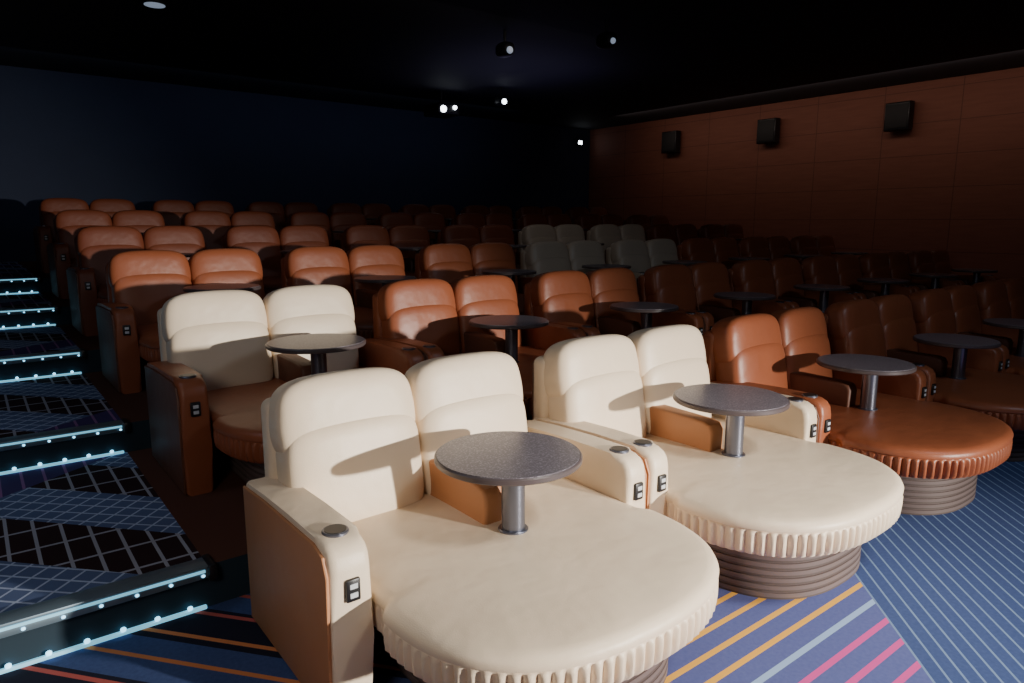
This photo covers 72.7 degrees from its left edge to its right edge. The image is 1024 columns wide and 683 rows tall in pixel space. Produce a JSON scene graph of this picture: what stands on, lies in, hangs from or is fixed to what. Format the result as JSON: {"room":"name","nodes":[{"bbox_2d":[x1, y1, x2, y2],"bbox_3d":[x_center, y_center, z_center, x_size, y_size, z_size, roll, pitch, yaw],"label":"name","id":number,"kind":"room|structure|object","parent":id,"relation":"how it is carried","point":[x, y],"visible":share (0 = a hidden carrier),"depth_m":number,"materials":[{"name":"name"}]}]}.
{"room":"movie theater","nodes":[
{"label":"movie theater","id":0,"kind":"room"},
{"bbox_2d":[0,65,589,261],"bbox_3d":[-4.334,-3.219,16.082,17.100,4.880,0.200,-8,12,-37],"label":"wall","id":1,"kind":"structure","parent":0,"point":[88,138],"depth_m":14.75,"materials":[{"name":"paint"}]},
{"bbox_2d":[575,140,581,145],"bbox_3d":[1.963,-5.829,20.391,0.200,0.160,0.135,-8,12,-37],"label":"wall light","id":2,"kind":"object","parent":1,"relation":"attached to","point":[577,142],"visible":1,"depth_m":20.34,"materials":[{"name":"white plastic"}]},
{"bbox_2d":[0,261,1023,682],"bbox_3d":[3.252,0.209,6.783,16.700,1.282,24.500,-8,12,-37],"label":"floor","id":3,"kind":"structure","parent":0,"point":[929,598],"depth_m":3.18,"materials":[{"name":"carpet"}]},
{"bbox_2d":[0,276,41,294],"bbox_3d":[-7.076,-0.616,8.326,2.420,0.212,0.140,-8,12,-37],"label":"light strip","id":4,"kind":"object","parent":3,"relation":"on","point":[38,278],"visible":1,"depth_m":8.88,"materials":[{"name":"blue"}]},
{"bbox_2d":[0,305,59,329],"bbox_3d":[-5.881,-0.162,6.846,2.420,0.212,0.140,-8,12,-37],"label":"light strip","id":5,"kind":"object","parent":3,"relation":"on","point":[10,311],"visible":1,"depth_m":7.37,"materials":[{"name":"blue"}]},
{"bbox_2d":[0,348,86,382],"bbox_3d":[-4.686,0.293,5.366,2.420,0.212,0.140,-8,12,-37],"label":"light strip","id":6,"kind":"object","parent":3,"relation":"on","point":[43,356],"visible":1,"depth_m":5.86,"materials":[{"name":"blue"}]},
{"bbox_2d":[0,418,130,474],"bbox_3d":[-3.490,0.747,3.886,2.420,0.212,0.140,-8,12,-37],"label":"light strip","id":7,"kind":"object","parent":3,"relation":"on","point":[59,435],"visible":1,"depth_m":4.35,"materials":[{"name":"blue"}]},
{"bbox_2d":[33,198,135,272],"bbox_3d":[-6.034,-1.575,10.218,1.559,1.067,1.650,-8,12,-37],"label":"lounger","id":8,"kind":"object","parent":3,"relation":"on","point":[44,234],"visible":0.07,"depth_m":10.25,"materials":[{"name":"orange leather"}]},
{"bbox_2d":[47,209,164,298],"bbox_3d":[-4.839,-1.120,8.738,1.559,1.067,1.650,-8,12,-37],"label":"lounger","id":9,"kind":"object","parent":3,"relation":"on","point":[67,223],"visible":0.16,"depth_m":8.78,"materials":[{"name":"orange leather"}]},
{"bbox_2d":[0,554,217,674],"bbox_3d":[-2.295,1.202,2.406,2.420,0.212,0.140,-8,12,-37],"label":"light strip","id":10,"kind":"object","parent":3,"relation":"on","point":[33,616],"visible":1,"depth_m":2.84,"materials":[{"name":"blue"}]},
{"bbox_2d":[66,226,204,335],"bbox_3d":[-3.644,-0.666,7.258,1.559,1.067,1.650,-8,12,-37],"label":"lounger","id":11,"kind":"object","parent":3,"relation":"on","point":[95,246],"visible":0.2,"depth_m":7.31,"materials":[{"name":"orange leather"}]},
{"bbox_2d":[95,248,267,393],"bbox_3d":[-2.449,-0.211,5.779,1.559,1.067,1.650,-8,12,-37],"label":"lounger","id":12,"kind":"object","parent":3,"relation":"on","point":[139,282],"visible":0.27,"depth_m":5.83,"materials":[{"name":"orange leather"}]},
{"bbox_2d":[150,200,233,225],"bbox_3d":[-4.822,-1.735,11.148,1.494,1.067,1.650,-8,12,-37],"label":"lounger","id":13,"kind":"object","parent":3,"relation":"on","point":[172,211],"visible":0.05,"depth_m":11.31,"materials":[{"name":"orange leather"}]},
{"bbox_2d":[181,211,274,249],"bbox_3d":[-3.627,-1.281,9.668,1.494,1.067,1.650,-8,12,-37],"label":"lounger","id":14,"kind":"object","parent":3,"relation":"on","point":[212,224],"visible":0.07,"depth_m":9.84,"materials":[{"name":"orange leather"}]},
{"bbox_2d":[222,225,328,292],"bbox_3d":[-2.431,-0.826,8.188,1.494,1.067,1.650,-8,12,-37],"label":"lounger","id":15,"kind":"object","parent":3,"relation":"on","point":[270,245],"visible":0.15,"depth_m":8.38,"materials":[{"name":"orange leather"}]},
{"bbox_2d":[245,201,317,231],"bbox_3d":[-3.635,-1.892,12.059,1.494,1.067,1.650,-8,12,-37],"label":"lounger","id":16,"kind":"object","parent":3,"relation":"on","point":[280,214],"visible":0.06,"depth_m":12.29,"materials":[{"name":"orange leather"}]},
{"bbox_2d":[144,284,424,495],"bbox_3d":[-1.253,0.243,4.298,1.559,1.067,1.650,-8,12,-37],"label":"lounger","id":17,"kind":"object","parent":3,"relation":"on","point":[223,353],"visible":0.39,"depth_m":4.35,"materials":[{"name":"beige leather"}]},
{"bbox_2d":[286,212,366,248],"bbox_3d":[-2.440,-1.438,10.579,1.494,1.067,1.650,-8,12,-37],"label":"lounger","id":18,"kind":"object","parent":3,"relation":"on","point":[336,223],"visible":0.07,"depth_m":10.88,"materials":[{"name":"orange leather"}]},
{"bbox_2d":[281,245,416,338],"bbox_3d":[-1.236,-0.372,6.708,1.494,1.067,1.650,-8,12,-37],"label":"lounger","id":19,"kind":"object","parent":3,"relation":"on","point":[364,270],"visible":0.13,"depth_m":6.88,"materials":[{"name":"orange leather"}]},
{"bbox_2d":[327,203,390,224],"bbox_3d":[-2.448,-2.049,12.969,1.494,1.067,1.650,-8,12,-37],"label":"lounger","id":20,"kind":"object","parent":3,"relation":"on","point":[371,211],"visible":0.06,"depth_m":13.31,"materials":[{"name":"orange leather"}]},
{"bbox_2d":[340,225,429,276],"bbox_3d":[-1.244,-0.983,9.099,1.494,1.067,1.650,-8,12,-37],"label":"lounger","id":21,"kind":"object","parent":3,"relation":"on","point":[409,239],"visible":0.09,"depth_m":9.29,"materials":[{"name":"orange leather"}]},
{"bbox_2d":[375,212,445,244],"bbox_3d":[-1.253,-1.595,11.489,1.494,1.067,1.650,-8,12,-37],"label":"lounger","id":22,"kind":"object","parent":3,"relation":"on","point":[434,223],"visible":0.09,"depth_m":11.74,"materials":[{"name":"orange leather"}]},
{"bbox_2d":[398,204,455,225],"bbox_3d":[-1.261,-2.206,13.880,1.494,1.067,1.650,-8,12,-37],"label":"lounger","id":23,"kind":"object","parent":3,"relation":"on","point":[448,212],"visible":0.05,"depth_m":14.22,"materials":[{"name":"orange leather"}]},
{"bbox_2d":[415,242,536,314],"bbox_3d":[-0.049,-0.529,7.619,1.494,1.067,1.650,-8,12,-37],"label":"lounger","id":24,"kind":"object","parent":3,"relation":"on","point":[448,262],"visible":0.19,"depth_m":7.78,"materials":[{"name":"orange leather"}]},
{"bbox_2d":[372,275,585,419],"bbox_3d":[-0.041,0.083,5.229,1.494,1.067,1.650,-8,12,-37],"label":"lounger","id":25,"kind":"object","parent":3,"relation":"on","point":[479,313],"visible":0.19,"depth_m":5.38,"materials":[{"name":"orange leather"}]},
{"bbox_2d":[243,351,718,682],"bbox_3d":[-0.058,0.698,2.819,1.559,1.067,1.650,-8,12,-37],"label":"lounger","id":26,"kind":"object","parent":3,"relation":"on","point":[420,516],"visible":1,"depth_m":2.66,"materials":[{"name":"beige leather"}]},
{"bbox_2d":[437,225,526,276],"bbox_3d":[-0.058,-1.140,10.009,1.494,1.067,1.650,-8,12,-37],"label":"lounger","id":27,"kind":"object","parent":3,"relation":"on","point":[467,235],"visible":0.1,"depth_m":10.23,"materials":[{"name":"orange leather"}]},
{"bbox_2d":[451,213,521,251],"bbox_3d":[-0.066,-1.752,12.399,1.494,1.067,1.650,-8,12,-37],"label":"lounger","id":28,"kind":"object","parent":3,"relation":"on","point":[477,220],"visible":0.09,"depth_m":12.64,"materials":[{"name":"orange leather"}]},
{"bbox_2d":[460,205,516,235],"bbox_3d":[-0.074,-2.363,14.790,1.494,1.067,1.650,-8,12,-37],"label":"lounger","id":29,"kind":"object","parent":3,"relation":"on","point":[480,209],"visible":0.05,"depth_m":15.02,"materials":[{"name":"orange leather"}]},
{"bbox_2d":[516,214,586,239],"bbox_3d":[1.121,-1.908,13.310,1.494,1.067,1.650,-8,12,-37],"label":"lounger","id":30,"kind":"object","parent":3,"relation":"on","point":[525,220],"visible":0.1,"depth_m":13.50,"materials":[{"name":"orange leather"}]},
{"bbox_2d":[518,224,605,259],"bbox_3d":[1.129,-1.297,10.920,1.494,1.067,1.650,-8,12,-37],"label":"lounger","id":31,"kind":"object","parent":3,"relation":"on","point":[565,233],"visible":0.1,"depth_m":11.12,"materials":[{"name":"leather"}]},
{"bbox_2d":[520,240,644,282],"bbox_3d":[1.138,-0.685,8.529,1.494,1.067,1.650,-8,12,-37],"label":"lounger","id":32,"kind":"object","parent":3,"relation":"on","point":[584,256],"visible":0.15,"depth_m":8.69,"materials":[{"name":"leather"}]},
{"bbox_2d":[573,214,623,234],"bbox_3d":[2.308,-2.065,14.220,1.494,1.067,1.650,-8,12,-37],"label":"lounger","id":33,"kind":"object","parent":3,"relation":"on","point":[586,221],"visible":0.06,"depth_m":14.38,"materials":[{"name":"orange leather"}]},
{"bbox_2d":[524,267,703,336],"bbox_3d":[1.146,-0.074,6.139,1.494,1.067,1.650,-8,12,-37],"label":"lounger","id":34,"kind":"object","parent":3,"relation":"on","point":[603,301],"visible":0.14,"depth_m":6.30,"materials":[{"name":"orange leather"}]},
{"bbox_2d":[586,224,645,249],"bbox_3d":[2.316,-1.454,11.830,1.494,1.067,1.650,-8,12,-37],"label":"lounger","id":35,"kind":"object","parent":3,"relation":"on","point":[607,234],"visible":0.06,"depth_m":11.99,"materials":[{"name":"leather"}]},
{"bbox_2d":[624,215,668,231],"bbox_3d":[3.494,-2.222,15.131,1.494,1.067,1.650,-8,12,-37],"label":"lounger","id":36,"kind":"object","parent":3,"relation":"on","point":[646,222],"visible":0.1,"depth_m":15.32,"materials":[{"name":"orange leather"}]},
{"bbox_2d":[605,239,706,271],"bbox_3d":[2.325,-0.843,9.440,1.494,1.067,1.650,-8,12,-37],"label":"lounger","id":37,"kind":"object","parent":3,"relation":"on","point":[640,255],"visible":0.08,"depth_m":9.59,"materials":[{"name":"leather"}]},
{"bbox_2d":[645,224,697,246],"bbox_3d":[3.503,-1.611,12.740,1.494,1.067,1.650,-8,12,-37],"label":"lounger","id":38,"kind":"object","parent":3,"relation":"on","point":[679,233],"visible":0.12,"depth_m":12.95,"materials":[{"name":"orange leather"}]},
{"bbox_2d":[637,262,790,331],"bbox_3d":[2.333,-0.231,7.049,1.494,1.067,1.650,-8,12,-37],"label":"lounger","id":39,"kind":"object","parent":3,"relation":"on","point":[703,289],"visible":0.16,"depth_m":7.21,"materials":[{"name":"orange leather"}]},
{"bbox_2d":[532,324,903,599],"bbox_3d":[1.155,0.537,3.749,1.494,1.067,1.650,-8,12,-37],"label":"lounger","id":40,"kind":"object","parent":3,"relation":"on","point":[783,514],"visible":0.84,"depth_m":3.56,"materials":[{"name":"beige leather"}]},
{"bbox_2d":[697,224,743,242],"bbox_3d":[4.690,-1.768,13.651,1.494,1.067,1.650,-8,12,-37],"label":"lounger","id":41,"kind":"object","parent":3,"relation":"on","point":[710,231],"visible":0.05,"depth_m":13.83,"materials":[{"name":"orange leather"}]},
{"bbox_2d":[676,237,770,269],"bbox_3d":[3.511,-0.999,10.350,1.494,1.067,1.650,-8,12,-37],"label":"lounger","id":42,"kind":"object","parent":3,"relation":"on","point":[724,250],"visible":0.09,"depth_m":10.51,"materials":[{"name":"orange leather"}]},
{"bbox_2d":[737,236,823,263],"bbox_3d":[4.698,-1.156,11.260,1.494,1.067,1.650,-8,12,-37],"label":"lounger","id":43,"kind":"object","parent":3,"relation":"on","point":[774,247],"visible":0.07,"depth_m":11.40,"materials":[{"name":"orange leather"}]},
{"bbox_2d":[727,258,859,312],"bbox_3d":[3.520,-0.388,7.960,1.494,1.067,1.650,-8,12,-37],"label":"lounger","id":44,"kind":"object","parent":3,"relation":"on","point":[779,277],"visible":0.14,"depth_m":8.11,"materials":[{"name":"orange leather"}]},
{"bbox_2d":[789,235,867,259],"bbox_3d":[5.885,-1.313,12.171,1.494,1.067,1.650,-8,12,-37],"label":"lounger","id":45,"kind":"object","parent":3,"relation":"on","point":[824,245],"visible":0.05,"depth_m":12.30,"materials":[{"name":"orange leather"}]},
{"bbox_2d":[800,254,914,298],"bbox_3d":[4.707,-0.545,8.870,1.494,1.067,1.650,-8,12,-37],"label":"lounger","id":46,"kind":"object","parent":3,"relation":"on","point":[844,269],"visible":0.12,"depth_m":9.01,"materials":[{"name":"orange leather"}]},
{"bbox_2d":[702,307,1013,514],"bbox_3d":[2.341,0.380,4.659,1.494,1.067,1.650,-8,12,-37],"label":"lounger","id":47,"kind":"object","parent":3,"relation":"on","point":[872,406],"visible":0.74,"depth_m":4.56,"materials":[{"name":"orange leather"}]},
{"bbox_2d":[858,251,960,291],"bbox_3d":[5.894,-0.702,9.780,1.494,1.067,1.650,-8,12,-37],"label":"lounger","id":48,"kind":"object","parent":3,"relation":"on","point":[895,265],"visible":0.14,"depth_m":9.90,"materials":[{"name":"orange leather"}]},
{"bbox_2d":[823,294,1023,461],"bbox_3d":[3.528,0.224,5.569,1.494,1.067,1.650,-8,12,-37],"label":"lounger","id":49,"kind":"object","parent":3,"relation":"on","point":[964,371],"visible":0.56,"depth_m":5.57,"materials":[{"name":"orange leather"}]},
{"bbox_2d":[907,249,997,285],"bbox_3d":[7.080,-0.859,10.691,1.494,1.067,1.650,-8,12,-37],"label":"lounger","id":50,"kind":"object","parent":3,"relation":"on","point":[936,260],"visible":0.16,"depth_m":10.79,"materials":[{"name":"orange leather"}]},
{"bbox_2d":[908,285,1023,375],"bbox_3d":[4.715,0.067,6.480,1.494,1.067,1.650,-8,12,-37],"label":"lounger","id":51,"kind":"object","parent":3,"relation":"on","point":[951,309],"visible":0.32,"depth_m":6.57,"materials":[{"name":"orange leather"}]},
{"bbox_2d":[971,278,1023,323],"bbox_3d":[5.902,-0.090,7.390,1.494,1.067,1.650,-8,12,-37],"label":"lounger","id":52,"kind":"object","parent":3,"relation":"on","point":[1002,298],"visible":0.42,"depth_m":7.50,"materials":[{"name":"orange leather"}]},
{"bbox_2d":[0,0,1023,129],"bbox_3d":[3.252,-3.869,6.080,17.100,0.200,24.900,-8,12,-37],"label":"ceiling","id":53,"kind":"structure","parent":0,"point":[669,59],"depth_m":10.74,"materials":[{"name":"paint"}]},
{"bbox_2d":[140,0,168,8],"bbox_3d":[-4.438,-4.190,8.632,0.320,0.035,0.320,-8,12,-37],"label":"recessed light","id":54,"kind":"object","parent":53,"relation":"in","point":[157,4],"depth_m":8.60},
{"bbox_2d":[424,91,459,118],"bbox_3d":[-1.454,-4.973,14.544,0.550,0.500,0.660,-8,12,-37],"label":"ceiling projector","id":55,"kind":"object","parent":53,"relation":"hanging from","point":[442,110],"depth_m":14.41,"materials":[{"name":"black plastic"}]},
{"bbox_2d":[494,87,507,105],"bbox_3d":[-0.215,-4.972,14.127,0.200,0.360,0.330,-8,12,-37],"label":"ceiling spotlight","id":56,"kind":"object","parent":53,"relation":"hanging from","point":[501,100],"depth_m":14.07,"materials":[{"name":"black metal"}]},
{"bbox_2d":[495,30,513,57],"bbox_3d":[-0.093,-4.246,9.913,0.200,0.360,0.330,-8,12,-37],"label":"ceiling spotlight","id":57,"kind":"object","parent":53,"relation":"hanging from","point":[505,49],"depth_m":9.86,"materials":[{"name":"black metal"}]},
{"bbox_2d":[596,20,616,48],"bbox_3d":[1.291,-4.159,9.413,0.200,0.360,0.330,-8,12,-37],"label":"ceiling spotlight","id":58,"kind":"object","parent":53,"relation":"hanging from","point":[606,40],"depth_m":9.36,"materials":[{"name":"black metal"}]},
{"bbox_2d":[588,67,1023,279],"bbox_3d":[9.920,-2.445,11.593,0.200,4.880,24.500,-8,12,-37],"label":"wall","id":59,"kind":"structure","parent":0,"point":[953,182],"depth_m":14.74,"materials":[{"name":"brown fabric"}]},
{"bbox_2d":[661,130,680,153],"bbox_3d":[4.174,-5.220,18.213,0.275,0.540,0.480,-8,12,-37],"label":"wall speaker","id":60,"kind":"object","parent":59,"relation":"attached to","point":[670,140],"visible":1,"depth_m":18.07,"materials":[{"name":"black plastic"}]},
{"bbox_2d":[756,118,780,143],"bbox_3d":[5.912,-4.840,16.012,0.275,0.540,0.480,-8,12,-37],"label":"wall speaker","id":61,"kind":"object","parent":59,"relation":"attached to","point":[768,130],"visible":1,"depth_m":15.88,"materials":[{"name":"black plastic"}]},
{"bbox_2d":[883,100,914,131],"bbox_3d":[7.675,-4.456,13.781,0.275,0.540,0.480,-8,12,-37],"label":"wall speaker","id":62,"kind":"object","parent":59,"relation":"attached to","point":[898,115],"visible":1,"depth_m":13.66,"materials":[{"name":"black plastic"}]}
]}

